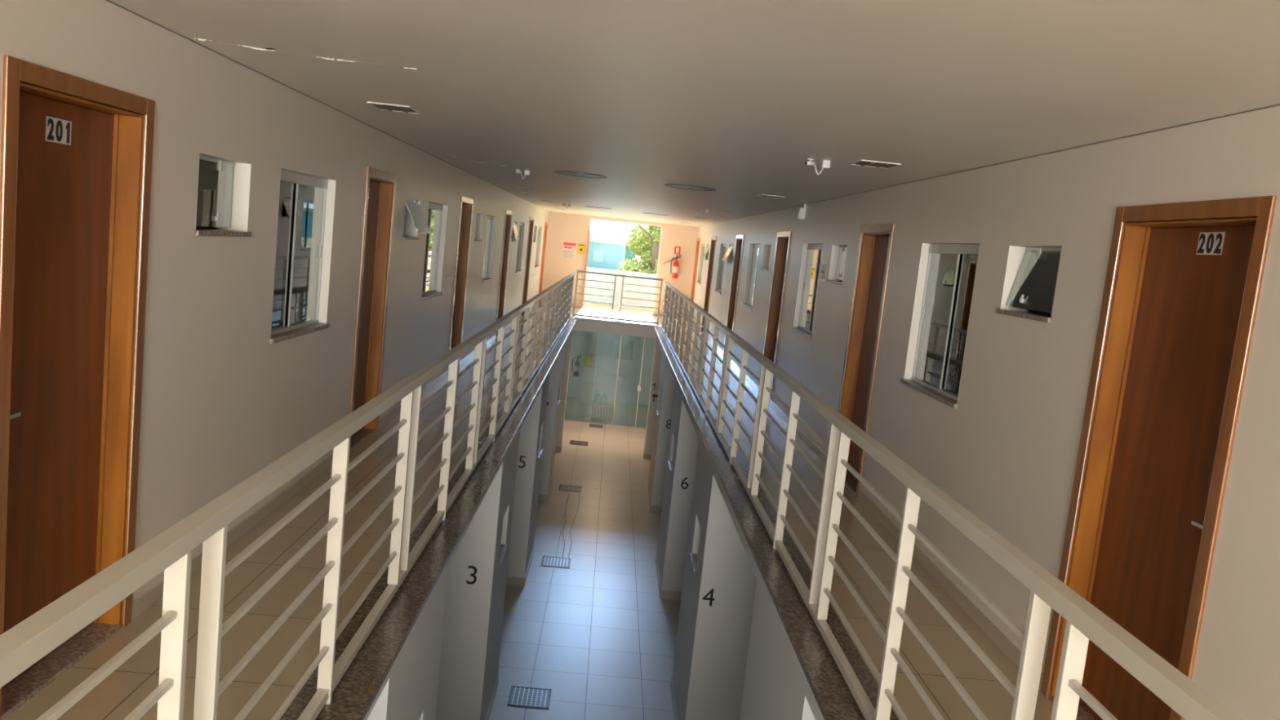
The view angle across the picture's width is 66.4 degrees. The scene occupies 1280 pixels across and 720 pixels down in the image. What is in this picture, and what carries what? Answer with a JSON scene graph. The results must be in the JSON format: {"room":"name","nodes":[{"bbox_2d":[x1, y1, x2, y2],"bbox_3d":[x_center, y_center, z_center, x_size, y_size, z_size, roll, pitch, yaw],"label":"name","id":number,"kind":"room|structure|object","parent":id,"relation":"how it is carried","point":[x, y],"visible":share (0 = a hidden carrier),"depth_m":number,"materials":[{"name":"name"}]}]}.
{"room":"apartment building corridor","nodes":[
{"label":"apartment building corridor","id":0,"kind":"room"},
{"bbox_2d":[195,226,217,229],"bbox_3d":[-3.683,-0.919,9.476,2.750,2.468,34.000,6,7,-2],"label":"window sill","id":1,"kind":"structure","parent":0,"point":[197,227],"depth_m":5.25,"materials":[{"name":"grey paint"}]},
{"bbox_2d":[0,0,549,602],"bbox_3d":[-2.240,-0.784,9.525,0.150,2.488,34.000,6,7,-2],"label":"wall","id":2,"kind":"structure","parent":0,"point":[221,402],"depth_m":5.04,"materials":[{"name":"paint"}]},
{"bbox_2d":[0,54,155,719],"bbox_3d":[-2.112,0.088,3.548,0.164,2.170,0.950,6,7,-2],"label":"door","id":3,"kind":"structure","parent":2,"relation":"in","point":[76,175],"depth_m":3.64,"materials":[{"name":"brown wood"}]},
{"bbox_2d":[194,155,251,236],"bbox_3d":[-2.058,-0.787,4.709,0.158,0.368,0.644,6,7,-2],"label":"window","id":4,"kind":"structure","parent":2,"relation":"in","point":[215,175],"depth_m":4.79,"materials":[{"name":"metal"}]},
{"bbox_2d":[269,168,329,343],"bbox_3d":[-2.116,-0.649,6.024,0.160,0.983,1.100,6,7,-2],"label":"window","id":5,"kind":"structure","parent":2,"relation":"in","point":[302,197],"depth_m":6.10,"materials":[{"name":"metal"}]},
{"bbox_2d":[106,0,549,211],"bbox_3d":[-2.035,-1.975,9.313,0.005,0.004,33.850,6,7,-2],"label":"trim","id":6,"kind":"structure","parent":2,"relation":"attached to","point":[106,0],"depth_m":4.88,"materials":[{"name":"grey"}]},
{"bbox_2d":[131,301,541,621],"bbox_3d":[-2.283,0.425,9.592,0.012,0.075,33.850,6,7,-2],"label":"baseboard","id":7,"kind":"structure","parent":2,"relation":"attached to","point":[148,599],"depth_m":5.76,"materials":[{"name":"stone"}]},
{"bbox_2d":[349,166,396,452],"bbox_3d":[-2.211,-0.420,7.827,0.164,2.170,0.950,6,7,-2],"label":"door","id":8,"kind":"structure","parent":2,"relation":"in","point":[380,195],"depth_m":8.13,"materials":[{"name":"brown wood"}]},
{"bbox_2d":[402,198,431,239],"bbox_3d":[-2.099,-1.289,8.990,0.274,0.368,0.644,6,7,-2],"label":"window","id":9,"kind":"structure","parent":2,"relation":"in","point":[413,206],"depth_m":8.96,"materials":[{"name":"glass"}]},
{"bbox_2d":[421,202,443,300],"bbox_3d":[-2.215,-1.157,10.303,0.160,0.983,1.100,6,7,-2],"label":"window","id":10,"kind":"structure","parent":2,"relation":"in","point":[435,211],"depth_m":10.48,"materials":[{"name":"metal"}]},
{"bbox_2d":[446,195,473,375],"bbox_3d":[-2.311,-0.938,12.185,0.164,2.170,0.950,6,7,-2],"label":"door","id":11,"kind":"structure","parent":2,"relation":"in","point":[465,209],"depth_m":12.54,"materials":[{"name":"brown wood"}]},
{"bbox_2d":[474,213,482,241],"bbox_3d":[-2.257,-1.812,13.346,0.158,0.368,0.644,6,7,-2],"label":"window","id":12,"kind":"structure","parent":2,"relation":"in","point":[480,240],"depth_m":13.59,"materials":[{"name":"metal"}]},
{"bbox_2d":[481,214,493,283],"bbox_3d":[-2.316,-1.674,14.661,0.160,0.983,1.100,6,7,-2],"label":"window","id":13,"kind":"structure","parent":2,"relation":"in","point":[490,219],"depth_m":14.93,"materials":[{"name":"metal"}]},
{"bbox_2d":[494,209,512,338],"bbox_3d":[-2.417,-1.487,16.811,0.164,2.170,0.950,6,7,-2],"label":"door","id":14,"kind":"structure","parent":2,"relation":"in","point":[508,219],"depth_m":17.17,"materials":[{"name":"brown wood"}]},
{"bbox_2d":[511,221,519,241],"bbox_3d":[-2.337,-2.359,17.974,0.211,0.368,0.644,6,7,-2],"label":"window","id":15,"kind":"structure","parent":2,"relation":"in","point":[515,230],"depth_m":17.96,"materials":[{"name":"glass"}]},
{"bbox_2d":[515,222,522,273],"bbox_3d":[-2.422,-2.223,19.287,0.160,0.983,1.100,6,7,-2],"label":"window","id":16,"kind":"structure","parent":2,"relation":"in","point":[517,270],"depth_m":19.65,"materials":[{"name":"metal"}]},
{"bbox_2d":[520,217,533,318],"bbox_3d":[-2.520,-2.017,21.279,0.164,2.170,0.950,6,7,-2],"label":"door","id":17,"kind":"structure","parent":2,"relation":"in","point":[531,222],"depth_m":21.64,"materials":[{"name":"brown wood"}]},
{"bbox_2d":[534,226,539,267],"bbox_3d":[-2.525,-2.753,23.755,0.160,0.983,1.100,6,7,-2],"label":"window","id":18,"kind":"structure","parent":2,"relation":"in","point":[535,265],"depth_m":24.20,"materials":[{"name":"metal"}]},
{"bbox_2d":[538,221,547,304],"bbox_3d":[-2.621,-2.533,25.627,0.164,2.170,0.900,6,7,-2],"label":"door","id":19,"kind":"structure","parent":2,"relation":"in","point":[545,223],"depth_m":25.95,"materials":[{"name":"orange wood"}]},
{"bbox_2d":[367,329,573,719],"bbox_3d":[-2.052,1.824,12.760,1.170,2.870,27.800,6,7,-2],"label":"wall","id":20,"kind":"structure","parent":0,"point":[447,668],"depth_m":9.05,"materials":[{"name":"paint"}]},
{"bbox_2d":[466,565,476,584],"bbox_3d":[-1.536,1.967,8.948,0.090,0.175,0.004,6,7,-2],"label":"number","id":21,"kind":"object","parent":20,"relation":"attached to","point":[474,568],"depth_m":8.95,"materials":[{"name":"black paint"}]},
{"bbox_2d":[498,543,507,564],"bbox_3d":[-1.377,1.713,9.706,0.107,0.450,0.610,6,7,-2],"label":"window","id":22,"kind":"structure","parent":20,"relation":"in","point":[503,547],"depth_m":9.77,"materials":[{"name":"grey glass"}]},
{"bbox_2d":[518,455,525,467],"bbox_3d":[-1.634,1.414,13.574,0.098,0.175,0.004,6,7,-2],"label":"number","id":23,"kind":"object","parent":20,"relation":"attached to","point":[521,456],"depth_m":13.57,"materials":[{"name":"black paint"}]},
{"bbox_2d":[485,443,562,719],"bbox_3d":[-2.108,3.342,11.579,1.080,0.130,23.520,6,7,-2],"label":"baseboard","id":24,"kind":"structure","parent":20,"relation":"attached to","point":[510,581],"depth_m":13.77,"materials":[{"name":"beige tile"}]},
{"bbox_2d":[537,448,542,459],"bbox_3d":[-1.484,1.164,14.332,0.107,0.450,0.610,6,7,-2],"label":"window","id":25,"kind":"structure","parent":20,"relation":"in","point":[540,450],"depth_m":14.35,"materials":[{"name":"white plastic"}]},
{"bbox_2d":[3,303,1053,719],"bbox_3d":[-0.405,0.329,13.603,4.005,0.270,26.250,6,7,-2],"label":"floor","id":26,"kind":"structure","parent":0,"point":[123,690],"depth_m":5.06,"materials":[{"name":"tile"}]},
{"bbox_2d":[279,317,577,719],"bbox_3d":[-1.344,0.352,11.484,0.300,0.034,22.120,6,7,-2],"label":"ledge","id":27,"kind":"object","parent":26,"relation":"on","point":[353,695],"visible":0.53,"depth_m":4.79,"materials":[{"name":"stone"}]},
{"bbox_2d":[0,271,575,719],"bbox_3d":[-1.299,-0.189,11.441,0.055,1.054,22.120,6,7,-2],"label":"railing","id":28,"kind":"object","parent":27,"relation":"on","point":[35,637],"visible":1,"depth_m":3.14,"materials":[{"name":"metal"}]},
{"bbox_2d":[581,231,590,306],"bbox_3d":[-1.456,-2.433,26.267,0.045,2.060,0.045,6,7,-2],"label":"upright","id":29,"kind":"object","parent":26,"relation":"on","point":[588,235],"visible":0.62,"depth_m":26.23,"materials":[{"name":"orange paint"}]},
{"bbox_2d":[574,316,656,327],"bbox_3d":[-0.562,-0.871,22.563,1.880,0.050,0.190,6,7,-2],"label":"ledge","id":30,"kind":"object","parent":26,"relation":"on","point":[577,317],"visible":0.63,"depth_m":22.48,"materials":[{"name":"white paint"}]},
{"bbox_2d":[572,270,663,325],"bbox_3d":[-0.507,-1.425,22.483,1.990,1.075,0.050,6,7,-2],"label":"railing","id":31,"kind":"object","parent":30,"relation":"on","point":[611,318],"visible":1,"depth_m":22.47,"materials":[{"name":"metal"}]},
{"bbox_2d":[653,326,898,719],"bbox_3d":[0.725,0.560,11.556,0.300,0.034,22.120,6,7,-2],"label":"ledge","id":32,"kind":"object","parent":26,"relation":"on","point":[835,700],"visible":0.62,"depth_m":5.44,"materials":[{"name":"stone"}]},
{"bbox_2d":[660,281,1243,719],"bbox_3d":[0.792,0.021,11.514,0.055,1.054,22.120,6,7,-2],"label":"railing","id":33,"kind":"object","parent":32,"relation":"on","point":[1085,622],"visible":1,"depth_m":3.70,"materials":[{"name":"metal"}]},
{"bbox_2d":[488,396,680,719],"bbox_3d":[-0.743,3.201,15.019,8.005,0.100,31.900,6,7,-2],"label":"floor","id":34,"kind":"structure","parent":0,"point":[597,632],"depth_m":13.59,"materials":[{"name":"tile"}]},
{"bbox_2d":[506,685,551,709],"bbox_3d":[-1.184,3.623,10.521,0.440,0.008,0.450,6,7,-2],"label":"floor drain","id":35,"kind":"object","parent":34,"relation":"on","point":[521,696],"visible":1,"depth_m":10.51,"materials":[{"name":"grey metal"}]},
{"bbox_2d":[540,555,570,568],"bbox_3d":[-1.287,3.093,14.989,0.440,0.008,0.450,6,7,-2],"label":"floor drain","id":36,"kind":"object","parent":34,"relation":"on","point":[555,562],"visible":1,"depth_m":14.98,"materials":[{"name":"grey metal"}]},
{"bbox_2d":[561,493,569,557],"bbox_3d":[-1.304,2.834,17.229,0.122,0.001,4.000,6,7,-2],"label":"cable","id":37,"kind":"object","parent":34,"relation":"on","point":[569,493],"depth_m":16.96,"materials":[{"name":"black rubber"}]},
{"bbox_2d":[558,484,581,492],"bbox_3d":[-1.391,2.557,19.506,0.440,0.008,0.450,6,7,-2],"label":"floor drain","id":38,"kind":"object","parent":34,"relation":"on","point":[562,487],"visible":1,"depth_m":19.50,"materials":[{"name":"grey metal"}]},
{"bbox_2d":[568,494,579,558],"bbox_3d":[-1.160,2.849,17.234,0.092,0.001,4.000,6,7,-2],"label":"cable","id":39,"kind":"object","parent":34,"relation":"on","point":[579,495],"depth_m":16.94,"materials":[{"name":"black rubber"}]},
{"bbox_2d":[569,440,588,445],"bbox_3d":[-1.493,2.029,23.953,0.440,0.008,0.450,6,7,-2],"label":"floor drain","id":40,"kind":"object","parent":34,"relation":"on","point":[571,442],"visible":1,"depth_m":23.95,"materials":[{"name":"grey metal"}]},
{"bbox_2d":[577,331,597,416],"bbox_3d":[-1.448,0.161,27.736,0.320,2.840,0.300,6,7,-2],"label":"pillar","id":41,"kind":"structure","parent":34,"relation":"on","point":[591,339],"depth_m":27.63,"materials":[{"name":"white paint"}]},
{"bbox_2d":[571,355,581,376],"bbox_3d":[-1.798,0.164,27.608,0.164,0.590,0.217,12,9,42],"label":"fire extinguisher","id":42,"kind":"object","parent":41,"relation":"attached to","point":[576,365],"visible":1,"depth_m":27.58,"materials":[{"name":"grey metal"}]},
{"bbox_2d":[584,354,593,367],"bbox_3d":[-1.438,0.021,27.556,0.220,0.360,0.015,6,7,-2],"label":"notice","id":43,"kind":"object","parent":41,"relation":"attached to","point":[588,357],"visible":1,"depth_m":27.55,"materials":[{"name":"yellow paper"}]},
{"bbox_2d":[589,423,603,427],"bbox_3d":[-1.182,1.777,26.403,0.360,0.008,0.360,6,7,-2],"label":"floor drain","id":44,"kind":"object","parent":34,"relation":"on","point":[590,424],"visible":1,"depth_m":26.38,"materials":[{"name":"grey metal"}]},
{"bbox_2d":[591,402,613,419],"bbox_3d":[-1.052,1.444,27.691,0.600,0.395,0.310,6,7,-2],"label":"crate","id":45,"kind":"object","parent":34,"relation":"on","point":[599,411],"visible":0.84,"depth_m":27.58,"materials":[{"name":"white plastic"}]},
{"bbox_2d":[594,391,600,404],"bbox_3d":[-1.194,1.062,27.658,0.170,0.330,0.170,6,7,-2],"label":"water jug","id":46,"kind":"object","parent":45,"relation":"on","point":[597,397],"visible":1,"depth_m":27.60,"materials":[{"name":"teal"}]},
{"bbox_2d":[600,392,607,404],"bbox_3d":[-1.015,1.080,27.664,0.170,0.330,0.170,6,7,-2],"label":"water jug","id":47,"kind":"object","parent":45,"relation":"on","point":[603,398],"visible":1,"depth_m":27.60,"materials":[{"name":"teal"}]},
{"bbox_2d":[564,334,645,427],"bbox_3d":[-0.863,0.344,26.639,4.005,2.850,0.110,6,7,-2],"label":"door","id":48,"kind":"structure","parent":34,"relation":"on","point":[638,389],"depth_m":26.76,"materials":[{"name":"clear glass"}]},
{"bbox_2d":[566,329,655,404],"bbox_3d":[-0.954,-0.140,30.633,8.005,2.870,0.100,6,7,-2],"label":"wall","id":49,"kind":"structure","parent":0,"point":[606,365],"depth_m":30.64,"materials":[{"name":"paint"}]},
{"bbox_2d":[611,367,629,381],"bbox_3d":[-0.604,0.440,30.398,0.560,0.411,0.560,6,7,-2],"label":"basin","id":50,"kind":"object","parent":49,"relation":"attached to","point":[621,377],"visible":0.91,"depth_m":30.29,"materials":[{"name":"white ceramic"}]},
{"bbox_2d":[613,339,635,359],"bbox_3d":[-0.483,-0.319,30.552,0.600,0.600,0.040,6,7,-2],"label":"wall mirror","id":51,"kind":"object","parent":49,"relation":"attached to","point":[627,350],"visible":1,"depth_m":30.54,"materials":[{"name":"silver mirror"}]},
{"bbox_2d":[582,302,652,314],"bbox_3d":[-0.631,-1.331,27.629,6.800,0.240,2.000,6,7,-2],"label":"floor","id":52,"kind":"structure","parent":0,"point":[586,305],"depth_m":27.62,"materials":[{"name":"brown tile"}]},
{"bbox_2d":[541,211,697,318],"bbox_3d":[-0.563,-2.561,26.401,4.005,2.468,0.150,6,7,-2],"label":"wall","id":53,"kind":"structure","parent":0,"point":[567,227],"depth_m":26.29,"materials":[{"name":"beige paint"}]},
{"bbox_2d":[561,240,577,259],"bbox_3d":[-1.899,-2.942,26.245,0.380,0.460,0.008,6,7,-2],"label":"poster","id":54,"kind":"object","parent":53,"relation":"attached to","point":[569,248],"visible":1,"depth_m":26.24,"materials":[{"name":"beige paper"}]},
{"bbox_2d":[577,243,585,254],"bbox_3d":[-1.573,-2.984,26.247,0.200,0.290,0.008,6,7,-2],"label":"poster","id":55,"kind":"object","parent":53,"relation":"attached to","point":[581,246],"visible":1,"depth_m":26.25,"materials":[{"name":"yellow paper"}]},
{"bbox_2d":[588,217,662,314],"bbox_3d":[-0.483,-2.528,26.397,1.970,2.420,0.090,6,7,-2],"label":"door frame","id":56,"kind":"structure","parent":53,"relation":"in","point":[591,218],"depth_m":26.30,"materials":[{"name":"white paint"}]},
{"bbox_2d":[674,246,680,253],"bbox_3d":[1.006,-2.950,26.310,0.160,0.200,0.010,6,7,-2],"label":"sign","id":57,"kind":"object","parent":53,"relation":"attached to","point":[677,249],"visible":1,"depth_m":26.30,"materials":[{"name":"red paint"}]},
{"bbox_3d":[0.799,-2.661,26.310,0.363,0.234,0.070,6,7,-2],"label":"wall bracket","id":58,"kind":"object","parent":53,"relation":"attached to","visible":0},
{"bbox_2d":[670,255,681,278],"bbox_3d":[0.950,-2.503,26.247,0.171,0.620,0.226,12,9,42],"label":"fire extinguisher","id":59,"kind":"object","parent":58,"relation":"attached to","point":[676,264],"visible":1,"depth_m":26.21,"materials":[{"name":"red paint"}]},
{"bbox_2d":[583,267,656,310],"bbox_3d":[-0.600,-1.954,28.537,6.800,1.270,0.150,6,7,-2],"label":"wall","id":60,"kind":"structure","parent":0,"point":[588,276],"depth_m":28.45,"materials":[{"name":"white"}]},
{"bbox_2d":[109,0,1279,226],"bbox_3d":[-0.043,-1.848,9.475,4.305,0.120,34.250,6,7,-2],"label":"ceiling","id":61,"kind":"structure","parent":0,"point":[732,98],"depth_m":3.75,"materials":[{"name":"beige paint"}]},
{"bbox_2d":[194,38,418,71],"bbox_3d":[-1.438,-1.324,4.265,0.926,0.007,0.113,4,7,-15],"label":"peeling plaster","id":62,"kind":"object","parent":61,"relation":"attached to","point":[273,50],"visible":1,"depth_m":4.27,"materials":[{"name":"beige paint"}]},
{"bbox_2d":[367,102,419,114],"bbox_3d":[-1.482,-1.517,5.900,0.250,0.010,0.300,6,7,-2],"label":"recessed light","id":63,"kind":"object","parent":61,"relation":"in","point":[381,106],"visible":1,"depth_m":5.88,"materials":[{"name":"white paint"}]},
{"bbox_2d":[421,149,506,166],"bbox_3d":[-1.762,-1.979,9.605,0.197,0.007,1.316,10,8,30],"label":"peeling plaster","id":64,"kind":"object","parent":61,"relation":"attached to","point":[421,149],"visible":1,"depth_m":9.51,"materials":[{"name":"beige paint"}]},
{"bbox_2d":[514,168,529,179],"bbox_3d":[-1.256,-1.973,10.415,0.159,0.099,0.062,6,7,-2],"label":"spotlight","id":65,"kind":"object","parent":61,"relation":"attached to","point":[526,172],"visible":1,"depth_m":10.40,"materials":[{"name":"white plastic"}]},
{"bbox_2d":[517,186,535,190],"bbox_3d":[-1.679,-2.534,14.468,0.250,0.010,0.300,6,7,-2],"label":"recessed light","id":66,"kind":"object","parent":61,"relation":"in","point":[517,187],"visible":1,"depth_m":14.41,"materials":[{"name":"white paint"}]},
{"bbox_2d":[554,170,607,178],"bbox_3d":[-0.614,-1.917,10.133,0.550,0.014,0.550,6,7,-2],"label":"recessed light","id":67,"kind":"object","parent":61,"relation":"in","point":[567,173],"visible":1,"depth_m":10.08,"materials":[{"name":"grey metal"}]},
{"bbox_2d":[559,172,601,177],"bbox_3d":[-0.614,-1.917,10.133,0.492,0.008,0.492,6,7,-2],"label":"diffuser","id":68,"kind":"object","parent":67,"relation":"attached to","point":[574,174],"depth_m":10.08,"materials":[{"name":"grey glass"}]},
{"bbox_2d":[585,205,612,209],"bbox_3d":[-0.829,-3.024,19.465,0.550,0.014,0.550,6,7,-2],"label":"recessed light","id":69,"kind":"object","parent":61,"relation":"in","point":[585,206],"visible":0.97,"depth_m":19.39,"materials":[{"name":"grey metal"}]},
{"bbox_2d":[642,212,669,216],"bbox_3d":[0.320,-2.932,19.704,0.550,0.014,0.550,6,7,-2],"label":"recessed light","id":70,"kind":"object","parent":61,"relation":"in","point":[642,212],"visible":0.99,"depth_m":19.60,"materials":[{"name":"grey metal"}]},
{"bbox_2d":[664,184,715,191],"bbox_3d":[0.534,-1.825,10.372,0.550,0.014,0.550,6,7,-2],"label":"recessed light","id":71,"kind":"object","parent":61,"relation":"in","point":[677,186],"visible":1,"depth_m":10.32,"materials":[{"name":"grey metal"}]},
{"bbox_2d":[668,185,711,190],"bbox_3d":[0.534,-1.825,10.372,0.492,0.008,0.492,6,7,-2],"label":"diffuser","id":72,"kind":"object","parent":71,"relation":"attached to","point":[685,187],"depth_m":10.33,"materials":[{"name":"grey glass"}]},
{"bbox_2d":[697,208,708,215],"bbox_3d":[0.989,-2.308,15.312,0.159,0.099,0.062,6,7,-2],"label":"ceiling camera","id":73,"kind":"object","parent":61,"relation":"attached to","point":[700,210],"visible":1,"depth_m":15.30,"materials":[{"name":"white plastic"}]},
{"bbox_2d":[757,194,784,198],"bbox_3d":[1.398,-1.748,10.472,0.250,0.010,0.300,6,7,-2],"label":"recessed light","id":74,"kind":"object","parent":61,"relation":"in","point":[760,195],"visible":1,"depth_m":10.43,"materials":[{"name":"white paint"}]},
{"bbox_2d":[804,158,831,175],"bbox_3d":[1.146,-1.249,6.346,0.159,0.099,0.062,6,7,-2],"label":"ceiling camera","id":75,"kind":"object","parent":61,"relation":"attached to","point":[825,164],"visible":1,"depth_m":6.33,"materials":[{"name":"white plastic"}]},
{"bbox_2d":[849,160,901,168],"bbox_3d":[1.496,-1.245,6.233,0.250,0.010,0.300,6,7,-2],"label":"recessed light","id":76,"kind":"object","parent":61,"relation":"in","point":[860,162],"visible":1,"depth_m":6.21,"materials":[{"name":"white paint"}]},
{"bbox_2d":[643,338,815,719],"bbox_3d":[1.003,2.131,12.867,1.095,2.870,27.800,6,7,-2],"label":"wall","id":77,"kind":"structure","parent":0,"point":[732,661],"depth_m":9.43,"materials":[{"name":"paint"}]},
{"bbox_2d":[651,393,657,402],"bbox_3d":[0.377,0.889,22.767,0.210,0.200,0.019,6,7,-2],"label":"restroom sign","id":78,"kind":"object","parent":77,"relation":"attached to","point":[654,398],"visible":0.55,"depth_m":22.76,"materials":[{"name":"white plastic"}]},
{"bbox_2d":[642,449,681,719],"bbox_3d":[0.838,3.638,11.682,1.005,0.130,23.520,6,7,-2],"label":"baseboard","id":79,"kind":"structure","parent":77,"relation":"attached to","point":[664,594],"depth_m":13.90,"materials":[{"name":"beige tile"}]},
{"bbox_2d":[667,460,672,471],"bbox_3d":[0.506,1.358,14.451,0.107,0.450,0.610,6,7,-2],"label":"window","id":80,"kind":"structure","parent":77,"relation":"in","point":[670,463],"depth_m":14.51,"materials":[{"name":"glass"}]},
{"bbox_2d":[680,477,688,488],"bbox_3d":[0.630,1.725,13.714,0.105,0.175,0.004,6,7,-2],"label":"number","id":81,"kind":"object","parent":77,"relation":"attached to","point":[684,479],"depth_m":13.71,"materials":[{"name":"black paint"}]},
{"bbox_2d":[689,527,700,573],"bbox_3d":[0.608,1.879,10.063,0.107,0.450,0.610,6,7,-2],"label":"window","id":82,"kind":"structure","parent":77,"relation":"in","point":[693,557],"depth_m":10.18,"materials":[{"name":"glass"}]},
{"bbox_2d":[702,588,714,606],"bbox_3d":[0.654,2.258,9.325,0.116,0.175,0.004,6,7,-2],"label":"number","id":83,"kind":"object","parent":77,"relation":"attached to","point":[711,592],"depth_m":9.32,"materials":[{"name":"black paint"}]},
{"bbox_2d":[688,105,1279,719],"bbox_3d":[1.891,-0.369,9.670,0.150,2.488,34.000,6,7,-2],"label":"wall","id":84,"kind":"structure","parent":0,"point":[1007,452],"depth_m":4.93,"materials":[{"name":"paint"}]},
{"bbox_2d":[688,237,700,319],"bbox_3d":[1.500,-2.108,25.672,0.164,2.170,0.900,6,7,-2],"label":"door","id":85,"kind":"structure","parent":84,"relation":"in","point":[698,242],"depth_m":25.99,"materials":[{"name":"orange wood"}]},
{"bbox_2d":[696,244,705,284],"bbox_3d":[1.570,-2.376,24.188,0.160,0.983,1.115,6,7,-2],"label":"window","id":86,"kind":"structure","parent":84,"relation":"in","point":[704,246],"depth_m":24.60,"materials":[{"name":"metal"}]},
{"bbox_2d":[702,244,709,260],"bbox_3d":[1.601,-2.516,22.863,0.220,0.368,0.649,6,7,-2],"label":"window","id":87,"kind":"structure","parent":84,"relation":"in","point":[708,246],"depth_m":22.83,"materials":[{"name":"glass"}]},
{"bbox_2d":[701,236,716,333],"bbox_3d":[1.592,-1.632,21.656,0.164,2.170,1.000,6,7,-2],"label":"door","id":88,"kind":"structure","parent":84,"relation":"in","point":[713,239],"depth_m":22.04,"materials":[{"name":"brown wood"}]},
{"bbox_2d":[714,244,726,293],"bbox_3d":[1.676,-1.829,19.582,0.160,0.983,1.115,6,7,-2],"label":"window","id":89,"kind":"structure","parent":84,"relation":"in","point":[719,291],"depth_m":19.92,"materials":[{"name":"metal"}]},
{"bbox_2d":[722,244,733,264],"bbox_3d":[1.694,-1.971,18.256,0.246,0.368,0.649,6,7,-2],"label":"window","id":90,"kind":"structure","parent":84,"relation":"in","point":[730,249],"depth_m":18.23,"materials":[{"name":"glass"}]},
{"bbox_2d":[723,234,744,355],"bbox_3d":[1.698,-1.085,17.049,0.164,2.170,1.000,6,7,-2],"label":"door","id":91,"kind":"structure","parent":84,"relation":"in","point":[739,242],"depth_m":17.42,"materials":[{"name":"brown wood"}]},
{"bbox_2d":[742,244,759,309],"bbox_3d":[1.779,-1.300,15.124,0.160,0.983,1.115,6,7,-2],"label":"window","id":92,"kind":"structure","parent":84,"relation":"in","point":[749,303],"depth_m":15.37,"materials":[{"name":"metal"}]},
{"bbox_2d":[760,244,771,271],"bbox_3d":[1.840,-1.437,13.800,0.158,0.368,0.649,6,7,-2],"label":"window","id":93,"kind":"structure","parent":84,"relation":"in","point":[770,246],"depth_m":14.01,"materials":[{"name":"metal"}]},
{"bbox_2d":[763,231,791,404],"bbox_3d":[1.801,-0.556,12.592,0.164,2.170,1.000,6,7,-2],"label":"door","id":94,"kind":"structure","parent":84,"relation":"in","point":[782,246],"depth_m":12.94,"materials":[{"name":"brown wood"}]},
{"bbox_2d":[795,204,806,219],"bbox_3d":[1.853,-1.707,11.263,0.082,0.178,0.160,6,7,-2],"label":"emergency light","id":95,"kind":"object","parent":84,"relation":"attached to","point":[801,212],"visible":1,"depth_m":11.19,"materials":[{"name":"white plastic"}]},
{"bbox_2d":[791,244,822,337],"bbox_3d":[1.882,-0.771,10.667,0.160,0.983,1.115,6,7,-2],"label":"window","id":96,"kind":"structure","parent":84,"relation":"in","point":[814,255],"depth_m":10.82,"materials":[{"name":"glass"}]},
{"bbox_2d":[818,263,827,279],"bbox_3d":[1.855,-0.900,9.928,0.008,0.150,0.320,6,7,-2],"label":"room sign","id":97,"kind":"object","parent":84,"relation":"attached to","point":[823,269],"visible":1,"depth_m":9.90,"materials":[{"name":"white plastic"}]},
{"bbox_2d":[826,245,847,284],"bbox_3d":[1.943,-0.908,9.342,0.158,0.368,0.649,6,7,-2],"label":"window","id":98,"kind":"structure","parent":84,"relation":"in","point":[842,249],"depth_m":9.46,"materials":[{"name":"metal"}]},
{"bbox_2d":[687,315,1043,690],"bbox_3d":[1.688,0.823,9.731,0.012,0.075,33.850,6,7,-2],"label":"baseboard","id":99,"kind":"structure","parent":84,"relation":"attached to","point":[1007,647],"depth_m":5.86,"materials":[{"name":"beige tile"}]},
{"bbox_2d":[837,223,895,497],"bbox_3d":[1.904,-0.027,8.134,0.164,2.170,1.000,6,7,-2],"label":"door","id":100,"kind":"structure","parent":84,"relation":"in","point":[874,251],"depth_m":8.42,"materials":[{"name":"brown wood"}]},
{"bbox_2d":[900,244,979,408],"bbox_3d":[1.982,-0.255,6.319,0.160,0.983,1.115,6,7,-2],"label":"window","id":101,"kind":"structure","parent":84,"relation":"in","point":[951,268],"depth_m":6.38,"materials":[{"name":"metal"}]},
{"bbox_2d":[699,103,1279,226],"bbox_3d":[1.942,-1.576,9.452,0.005,0.004,33.850,6,7,-2],"label":"trim","id":102,"kind":"structure","parent":84,"relation":"attached to","point":[1278,104],"depth_m":4.47,"materials":[{"name":"grey paint"}]},
{"bbox_2d":[995,247,1061,322],"bbox_3d":[2.043,-0.392,4.994,0.158,0.368,0.649,6,7,-2],"label":"window","id":103,"kind":"structure","parent":84,"relation":"in","point":[1034,287],"depth_m":5.04,"materials":[{"name":"glass"}]},
{"bbox_2d":[1040,195,1276,719],"bbox_3d":[2.004,0.490,3.786,0.164,2.170,1.000,6,7,-2],"label":"door","id":104,"kind":"structure","parent":84,"relation":"in","point":[1180,299],"depth_m":3.85,"materials":[{"name":"brown wood"}]},
{"bbox_2d":[1027,309,1051,315],"bbox_3d":[3.332,-0.215,9.721,2.750,2.468,34.000,6,7,-2],"label":"wall","id":105,"kind":"structure","parent":0,"point":[1028,310],"depth_m":5.55,"materials":[{"name":"grey paint"}]},
{"label":"outside","id":106,"kind":"structure","parent":0,"visible":0},
{"bbox_3d":[-2.247,-3.530,74.421,120.000,0.200,91.300,6,7,-2],"label":"ground","id":107,"kind":"structure","parent":106,"visible":0},
{"bbox_2d":[586,237,635,270],"bbox_3d":[-5.492,-3.870,50.282,10.400,5.350,9.600,6,7,-2],"label":"building","id":108,"kind":"structure","parent":107,"relation":"on","point":[603,254],"depth_m":45.73,"materials":[{"name":"blue"}]},
{"bbox_2d":[616,224,661,275],"bbox_3d":[0.726,-3.279,37.748,3.685,8.356,4.240,8,7,16],"label":"leafy tree","id":109,"kind":"object","parent":107,"relation":"on","point":[647,248],"visible":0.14,"depth_m":37.93,"materials":[{"name":"green plant"}]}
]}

